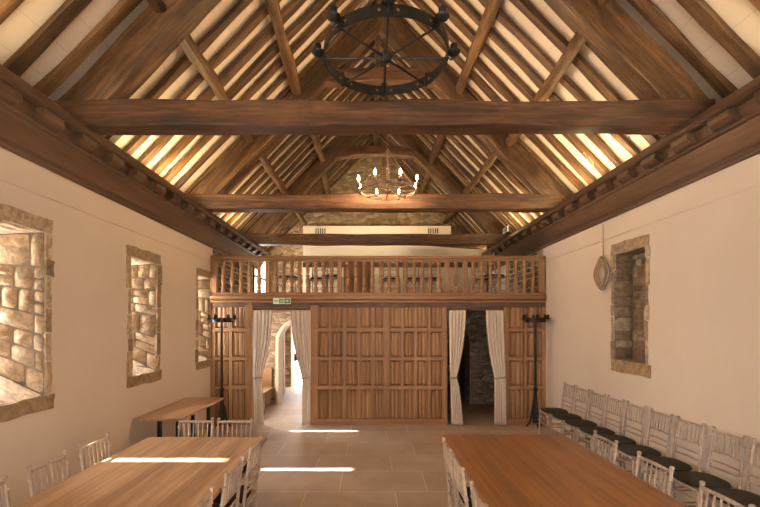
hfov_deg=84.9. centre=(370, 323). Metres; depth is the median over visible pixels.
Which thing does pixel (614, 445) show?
spindle chair
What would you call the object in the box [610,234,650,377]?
window
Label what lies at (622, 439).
seat cushion
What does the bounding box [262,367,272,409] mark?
storage bench
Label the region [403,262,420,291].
spindle chair
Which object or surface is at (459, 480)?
spindle chair
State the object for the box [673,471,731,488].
seat cushion
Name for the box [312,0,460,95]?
chandelier
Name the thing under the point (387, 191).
chandelier
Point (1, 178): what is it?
trim
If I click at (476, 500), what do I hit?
spindle chair
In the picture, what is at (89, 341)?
wall
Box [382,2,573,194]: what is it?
rafter
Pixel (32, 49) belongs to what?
rafter
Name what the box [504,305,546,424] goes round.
screen
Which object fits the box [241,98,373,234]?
rafter
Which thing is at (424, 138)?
rafter
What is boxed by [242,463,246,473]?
seat cushion
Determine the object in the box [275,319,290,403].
trim
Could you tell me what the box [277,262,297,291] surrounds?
spindle chair
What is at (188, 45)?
purlin
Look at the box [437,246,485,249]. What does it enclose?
beam
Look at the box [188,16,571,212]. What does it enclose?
roof truss
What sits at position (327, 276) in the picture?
spindle chair
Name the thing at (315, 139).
brace
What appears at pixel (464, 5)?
rafter
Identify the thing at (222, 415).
candelabra
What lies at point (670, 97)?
roof truss
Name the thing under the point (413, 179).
rafter
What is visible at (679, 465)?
seat cushion
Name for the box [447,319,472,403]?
trim
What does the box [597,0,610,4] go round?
purlin
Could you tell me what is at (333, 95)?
rafter
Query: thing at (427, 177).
purlin
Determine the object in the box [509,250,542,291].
stone wall
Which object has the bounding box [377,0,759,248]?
ceiling
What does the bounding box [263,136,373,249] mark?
rafter
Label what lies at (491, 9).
purlin
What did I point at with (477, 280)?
spindle chair
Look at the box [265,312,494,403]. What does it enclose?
wall
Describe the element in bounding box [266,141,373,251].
rafter
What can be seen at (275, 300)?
exit sign
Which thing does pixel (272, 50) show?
rafter
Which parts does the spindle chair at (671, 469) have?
leg, rail, leg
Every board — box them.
[343,262,370,291]
[374,0,381,145]
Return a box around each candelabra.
[206,314,236,428]
[521,314,550,429]
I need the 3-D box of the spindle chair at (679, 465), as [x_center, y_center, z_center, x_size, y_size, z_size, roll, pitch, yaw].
[2.987,1.402,4.151,0.448,0.897,0.398,0,0,0]
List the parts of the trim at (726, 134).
bed moulding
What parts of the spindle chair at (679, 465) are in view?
leg, seat frame, leg, rail, rail, spindle rail, rail, leg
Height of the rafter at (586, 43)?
3.375 m
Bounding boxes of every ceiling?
[0,0,376,249]
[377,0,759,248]
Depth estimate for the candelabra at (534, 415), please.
7.36 m
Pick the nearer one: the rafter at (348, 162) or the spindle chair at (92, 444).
the spindle chair at (92, 444)
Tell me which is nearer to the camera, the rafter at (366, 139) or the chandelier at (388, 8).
the chandelier at (388, 8)
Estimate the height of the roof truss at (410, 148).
3.325 m
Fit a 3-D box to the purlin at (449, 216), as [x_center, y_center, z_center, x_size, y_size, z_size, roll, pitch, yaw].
[2.200,-3.001,11.045,0.169,0.168,2.371,0,0,0]
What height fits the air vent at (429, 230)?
0.170 m
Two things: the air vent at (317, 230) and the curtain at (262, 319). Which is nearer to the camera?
the curtain at (262, 319)
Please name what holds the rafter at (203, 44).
attached to the ceiling at (30, 15)
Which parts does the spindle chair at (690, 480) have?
seat frame, leg, rail, rail, spindle rail, rail, leg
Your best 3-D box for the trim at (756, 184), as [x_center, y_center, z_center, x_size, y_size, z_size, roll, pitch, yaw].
[3.215,-1.160,2.645,0.028,0.034,9.890,0,0,0]
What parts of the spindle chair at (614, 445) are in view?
leg, rail, leg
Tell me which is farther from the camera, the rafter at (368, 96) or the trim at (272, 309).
the rafter at (368, 96)
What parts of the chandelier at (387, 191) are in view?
chain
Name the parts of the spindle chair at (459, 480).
leg, rail, rail, leg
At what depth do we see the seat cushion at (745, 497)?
3.31 m
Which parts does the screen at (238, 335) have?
panel, panel, panel, panel, panel, panel, panel, panel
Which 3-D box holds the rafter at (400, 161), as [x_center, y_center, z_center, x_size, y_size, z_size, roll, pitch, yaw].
[1.811,-3.579,11.717,3.269,3.367,0.137,0,0,0]
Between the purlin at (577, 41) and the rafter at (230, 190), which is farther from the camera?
the rafter at (230, 190)
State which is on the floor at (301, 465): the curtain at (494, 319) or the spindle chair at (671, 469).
the spindle chair at (671, 469)
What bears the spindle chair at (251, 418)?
on the floor at (301, 465)
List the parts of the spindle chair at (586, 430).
seat frame, leg, rail, leg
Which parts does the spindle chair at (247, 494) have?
seat frame, leg, rail, rail, rail, leg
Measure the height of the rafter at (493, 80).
3.367 m
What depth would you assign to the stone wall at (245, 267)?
8.64 m
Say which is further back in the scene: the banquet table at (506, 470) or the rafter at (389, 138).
the rafter at (389, 138)
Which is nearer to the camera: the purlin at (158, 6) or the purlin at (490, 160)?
the purlin at (158, 6)
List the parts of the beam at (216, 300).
moulding, moulding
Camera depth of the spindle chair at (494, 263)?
8.44 m
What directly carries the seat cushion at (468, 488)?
on the spindle chair at (447, 451)
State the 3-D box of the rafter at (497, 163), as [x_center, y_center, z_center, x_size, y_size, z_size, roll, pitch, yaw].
[1.817,-3.578,7.754,3.272,3.372,0.133,0,0,0]
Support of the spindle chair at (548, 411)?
on the floor at (301, 465)
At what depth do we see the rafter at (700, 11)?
3.45 m
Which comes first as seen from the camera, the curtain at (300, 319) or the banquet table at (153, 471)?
the banquet table at (153, 471)
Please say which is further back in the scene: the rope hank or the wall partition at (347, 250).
the wall partition at (347, 250)
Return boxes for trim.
[0,64,270,268]
[0,177,209,260]
[253,308,310,310]
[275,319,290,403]
[447,308,503,310]
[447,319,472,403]
[481,76,759,270]
[547,182,759,260]
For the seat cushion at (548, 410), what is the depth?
6.60 m
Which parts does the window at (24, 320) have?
sill, stone sill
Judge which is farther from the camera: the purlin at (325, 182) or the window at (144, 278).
the purlin at (325, 182)
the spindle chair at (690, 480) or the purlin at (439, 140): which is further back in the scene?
the purlin at (439, 140)
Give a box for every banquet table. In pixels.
[13,437,266,506]
[442,434,687,506]
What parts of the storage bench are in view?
bench seat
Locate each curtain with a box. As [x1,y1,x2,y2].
[252,310,271,424]
[291,310,310,424]
[449,310,465,424]
[486,310,506,424]
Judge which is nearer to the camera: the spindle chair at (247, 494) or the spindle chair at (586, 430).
the spindle chair at (247, 494)
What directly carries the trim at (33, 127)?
attached to the wall at (89, 341)
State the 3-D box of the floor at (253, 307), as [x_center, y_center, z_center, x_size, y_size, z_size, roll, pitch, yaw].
[0.130,-0.412,9.980,6.180,0.245,4.540,0,0,0]
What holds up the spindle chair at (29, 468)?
on the floor at (301, 465)
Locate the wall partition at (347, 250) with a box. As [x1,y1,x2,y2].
[303,226,486,291]
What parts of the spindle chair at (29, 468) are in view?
leg, rail, leg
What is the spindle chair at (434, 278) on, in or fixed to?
on the floor at (253, 307)
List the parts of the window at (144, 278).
sill, stone sill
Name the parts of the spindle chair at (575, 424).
seat frame, leg, leg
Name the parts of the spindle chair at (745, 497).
seat frame, leg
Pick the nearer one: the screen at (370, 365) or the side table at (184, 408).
the side table at (184, 408)
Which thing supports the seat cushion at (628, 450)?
on the spindle chair at (628, 450)
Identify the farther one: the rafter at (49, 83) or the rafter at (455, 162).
the rafter at (455, 162)
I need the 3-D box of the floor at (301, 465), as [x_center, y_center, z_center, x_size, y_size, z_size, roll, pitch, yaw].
[0.125,1.900,5.225,7.650,0.100,15.250,0,0,0]
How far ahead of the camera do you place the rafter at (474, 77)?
6.37 m
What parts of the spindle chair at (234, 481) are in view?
leg, spindle rail, rail, leg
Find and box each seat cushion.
[212,485,250,506]
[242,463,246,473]
[453,487,471,506]
[541,407,567,413]
[552,413,581,419]
[565,419,596,426]
[580,426,614,434]
[598,435,635,444]
[617,444,661,456]
[644,456,692,470]
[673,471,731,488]
[709,488,759,506]
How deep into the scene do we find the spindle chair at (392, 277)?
9.06 m
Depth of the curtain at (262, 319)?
7.57 m
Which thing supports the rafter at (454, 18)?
attached to the ceiling at (741, 16)
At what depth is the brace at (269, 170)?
8.19 m
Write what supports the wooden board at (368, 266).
on the floor at (253, 307)
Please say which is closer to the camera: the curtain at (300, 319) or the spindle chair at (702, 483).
the spindle chair at (702, 483)
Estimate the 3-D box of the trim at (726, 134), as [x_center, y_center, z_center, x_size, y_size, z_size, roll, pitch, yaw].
[3.061,-1.643,4.260,0.330,0.477,13.280,0,0,0]
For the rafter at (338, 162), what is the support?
attached to the ceiling at (30, 15)
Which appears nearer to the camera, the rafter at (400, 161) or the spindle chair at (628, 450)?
the spindle chair at (628, 450)
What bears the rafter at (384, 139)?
attached to the ceiling at (741, 16)
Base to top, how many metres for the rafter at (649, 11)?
3.377 m
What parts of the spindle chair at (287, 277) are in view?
seat frame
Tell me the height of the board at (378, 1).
0.281 m
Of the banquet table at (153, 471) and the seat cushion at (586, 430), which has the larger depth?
the seat cushion at (586, 430)
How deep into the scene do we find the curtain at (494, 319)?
7.57 m
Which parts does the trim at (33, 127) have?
bed moulding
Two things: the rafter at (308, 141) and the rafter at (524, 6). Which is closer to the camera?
the rafter at (524, 6)
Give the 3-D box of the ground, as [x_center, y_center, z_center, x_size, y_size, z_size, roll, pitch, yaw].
[0.000,1.915,19.550,18.000,0.110,13.400,0,0,0]
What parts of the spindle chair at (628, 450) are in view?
leg, seat frame, leg, rail, spindle rail, rail, leg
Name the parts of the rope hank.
hanging cord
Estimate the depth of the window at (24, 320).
3.68 m
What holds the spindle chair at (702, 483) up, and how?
on the floor at (301, 465)
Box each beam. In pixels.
[210,295,545,306]
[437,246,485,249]
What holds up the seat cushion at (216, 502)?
on the spindle chair at (247, 494)
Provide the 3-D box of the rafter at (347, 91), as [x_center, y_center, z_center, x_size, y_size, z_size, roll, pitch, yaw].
[-1.560,-3.579,8.388,3.276,3.368,0.157,0,0,0]
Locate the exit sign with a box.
[273,298,290,303]
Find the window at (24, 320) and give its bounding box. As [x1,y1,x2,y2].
[0,204,54,422]
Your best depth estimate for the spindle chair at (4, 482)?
2.61 m
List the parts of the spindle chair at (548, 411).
leg, leg, leg, leg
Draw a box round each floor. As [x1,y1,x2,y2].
[195,384,665,506]
[253,307,503,311]
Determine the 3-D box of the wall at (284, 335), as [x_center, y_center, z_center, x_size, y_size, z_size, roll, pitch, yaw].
[-2.620,0.782,10.950,0.680,2.135,0.100,0,0,0]
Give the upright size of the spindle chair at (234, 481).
0.897 m
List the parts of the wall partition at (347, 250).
dark rail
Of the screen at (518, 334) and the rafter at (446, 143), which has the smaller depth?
the screen at (518, 334)
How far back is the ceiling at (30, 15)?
4.93 m
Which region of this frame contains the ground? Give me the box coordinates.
[294,358,310,383]
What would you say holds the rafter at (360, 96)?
attached to the ceiling at (30, 15)
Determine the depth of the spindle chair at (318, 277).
9.32 m
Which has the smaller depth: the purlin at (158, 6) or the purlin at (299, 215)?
the purlin at (158, 6)
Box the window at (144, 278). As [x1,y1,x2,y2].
[126,245,161,387]
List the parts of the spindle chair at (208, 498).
rail, leg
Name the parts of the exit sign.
panel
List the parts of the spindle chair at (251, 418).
leg, rail, leg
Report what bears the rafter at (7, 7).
attached to the ceiling at (30, 15)
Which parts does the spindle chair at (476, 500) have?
leg, rail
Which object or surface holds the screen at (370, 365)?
on the floor at (301, 465)
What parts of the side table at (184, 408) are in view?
leg, leg, leg, leg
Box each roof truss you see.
[54,0,715,135]
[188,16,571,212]
[244,134,508,245]
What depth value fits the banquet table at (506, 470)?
3.09 m
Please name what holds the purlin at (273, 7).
attached to the roof truss at (670, 97)
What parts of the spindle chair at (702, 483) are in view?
leg, rail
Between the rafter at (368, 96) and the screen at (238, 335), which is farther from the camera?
the rafter at (368, 96)
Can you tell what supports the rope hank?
hanging from the wall at (704, 287)
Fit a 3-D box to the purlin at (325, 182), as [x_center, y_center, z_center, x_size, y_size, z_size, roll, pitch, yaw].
[-1.202,-3.762,11.045,0.171,0.193,2.372,0,0,-1]
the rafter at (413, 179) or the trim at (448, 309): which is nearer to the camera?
the trim at (448, 309)
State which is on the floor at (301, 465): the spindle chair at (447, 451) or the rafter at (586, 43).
the spindle chair at (447, 451)
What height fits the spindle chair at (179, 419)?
0.897 m
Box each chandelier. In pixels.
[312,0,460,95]
[357,74,418,200]
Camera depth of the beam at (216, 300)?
7.60 m
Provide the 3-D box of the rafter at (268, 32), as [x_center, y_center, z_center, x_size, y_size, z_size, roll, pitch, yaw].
[-1.552,-3.577,5.414,3.267,3.368,0.156,0,0,0]
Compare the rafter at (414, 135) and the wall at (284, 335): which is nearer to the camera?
the rafter at (414, 135)
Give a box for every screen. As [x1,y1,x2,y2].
[210,305,253,424]
[311,305,447,424]
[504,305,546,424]
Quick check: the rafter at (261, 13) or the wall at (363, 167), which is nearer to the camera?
the rafter at (261, 13)
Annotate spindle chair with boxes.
[0,475,10,506]
[26,450,69,497]
[78,433,111,471]
[177,418,213,436]
[196,486,213,506]
[212,435,262,506]
[216,417,252,504]
[219,455,243,506]
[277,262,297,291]
[309,262,327,291]
[325,265,342,291]
[383,262,400,291]
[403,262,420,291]
[424,262,441,291]
[442,437,471,506]
[451,452,468,506]
[469,480,488,506]
[471,263,494,291]
[479,252,505,291]
[538,382,575,439]
[549,386,589,447]
[562,390,605,456]
[576,395,624,467]
[591,430,618,464]
[594,401,646,479]
[612,408,672,485]
[634,451,674,496]
[638,416,705,502]
[666,426,746,506]
[696,480,755,506]
[702,438,759,506]
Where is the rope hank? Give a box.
[593,224,610,290]
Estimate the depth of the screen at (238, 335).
7.65 m
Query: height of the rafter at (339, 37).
3.369 m
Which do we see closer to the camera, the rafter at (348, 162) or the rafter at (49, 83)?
the rafter at (49, 83)
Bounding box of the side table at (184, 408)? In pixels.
[133,397,222,436]
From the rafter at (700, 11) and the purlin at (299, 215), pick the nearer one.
the rafter at (700, 11)
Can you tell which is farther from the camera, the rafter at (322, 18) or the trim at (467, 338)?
the trim at (467, 338)
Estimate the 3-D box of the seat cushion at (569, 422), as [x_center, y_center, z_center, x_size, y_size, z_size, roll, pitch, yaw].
[2.951,1.391,5.840,0.369,0.045,0.379,0,0,0]
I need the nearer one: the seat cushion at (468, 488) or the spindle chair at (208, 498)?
the spindle chair at (208, 498)
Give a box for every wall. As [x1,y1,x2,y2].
[0,147,252,506]
[213,249,247,291]
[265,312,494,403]
[270,144,464,386]
[283,335,284,393]
[487,154,759,505]
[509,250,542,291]
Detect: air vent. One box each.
[315,228,325,233]
[427,228,438,233]
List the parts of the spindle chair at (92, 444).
leg, rail, leg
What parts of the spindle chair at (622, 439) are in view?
seat frame, leg, spindle rail, rail, leg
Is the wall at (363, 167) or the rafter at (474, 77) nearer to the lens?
the rafter at (474, 77)
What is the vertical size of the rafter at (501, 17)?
3.361 m
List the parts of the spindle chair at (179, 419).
leg, rail, leg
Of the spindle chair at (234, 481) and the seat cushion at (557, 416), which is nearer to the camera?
the spindle chair at (234, 481)
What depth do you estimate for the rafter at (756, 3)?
3.14 m
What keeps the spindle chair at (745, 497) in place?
on the floor at (301, 465)
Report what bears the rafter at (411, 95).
attached to the ceiling at (741, 16)
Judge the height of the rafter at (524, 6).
3.381 m
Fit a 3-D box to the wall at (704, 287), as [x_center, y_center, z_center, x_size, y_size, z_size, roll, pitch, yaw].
[3.535,-0.025,5.225,0.630,3.750,15.250,0,0,0]
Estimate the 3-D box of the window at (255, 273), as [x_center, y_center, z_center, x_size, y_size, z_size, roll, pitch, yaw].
[-2.945,-1.250,11.030,0.030,1.200,1.260,0,0,0]
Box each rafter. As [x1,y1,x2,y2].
[0,0,24,24]
[2,0,92,76]
[33,0,142,96]
[105,0,252,143]
[124,0,281,155]
[138,0,306,165]
[152,0,328,174]
[163,0,345,182]
[174,0,362,188]
[184,0,375,194]
[212,41,374,212]
[215,52,374,216]
[221,62,374,220]
[226,90,358,224]
[232,93,365,227]
[237,94,372,231]
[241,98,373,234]
[261,135,371,247]
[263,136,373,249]
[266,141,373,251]
[268,135,366,233]
[377,137,472,233]
[377,142,467,233]
[378,134,490,248]
[379,98,511,234]
[380,63,533,221]
[380,95,516,232]
[381,41,544,213]
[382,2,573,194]
[383,134,491,246]
[387,62,540,217]
[387,95,521,229]
[396,0,584,190]
[397,94,527,225]
[411,0,596,184]
[432,0,608,175]
[453,0,621,166]
[478,0,639,155]
[509,0,660,144]
[544,0,640,99]
[627,0,737,98]
[676,0,759,78]
[748,0,759,11]
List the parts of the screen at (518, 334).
panel, panel, panel, panel, panel, panel, panel, panel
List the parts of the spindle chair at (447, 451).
rail, leg, seat frame, leg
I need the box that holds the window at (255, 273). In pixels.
[253,262,264,291]
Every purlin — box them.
[147,0,165,12]
[179,34,253,142]
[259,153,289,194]
[264,0,300,95]
[296,213,306,225]
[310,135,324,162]
[322,173,331,193]
[418,173,430,193]
[428,135,445,163]
[443,213,454,223]
[456,0,501,93]
[462,152,496,193]
[506,31,585,145]
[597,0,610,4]
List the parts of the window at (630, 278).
stone sill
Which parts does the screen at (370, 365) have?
panel, panel, panel, panel, panel, panel, panel, panel, panel, panel, panel, panel, panel, panel, panel, panel, panel, panel, panel, panel, panel, panel, panel, panel, panel, panel, panel, panel, panel, panel, panel, panel, panel, panel, panel, panel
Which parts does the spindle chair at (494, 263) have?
seat frame, leg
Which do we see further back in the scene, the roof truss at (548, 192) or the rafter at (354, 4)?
the roof truss at (548, 192)
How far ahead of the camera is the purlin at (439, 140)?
8.89 m
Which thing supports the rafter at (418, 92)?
attached to the ceiling at (741, 16)
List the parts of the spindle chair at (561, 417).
seat frame, leg, leg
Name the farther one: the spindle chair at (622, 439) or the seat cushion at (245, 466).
the spindle chair at (622, 439)
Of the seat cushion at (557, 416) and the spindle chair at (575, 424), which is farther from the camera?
the seat cushion at (557, 416)
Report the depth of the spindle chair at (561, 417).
6.22 m
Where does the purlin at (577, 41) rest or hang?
attached to the roof truss at (548, 192)
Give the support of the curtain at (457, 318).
hanging from the beam at (216, 300)
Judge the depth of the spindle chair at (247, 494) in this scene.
3.33 m

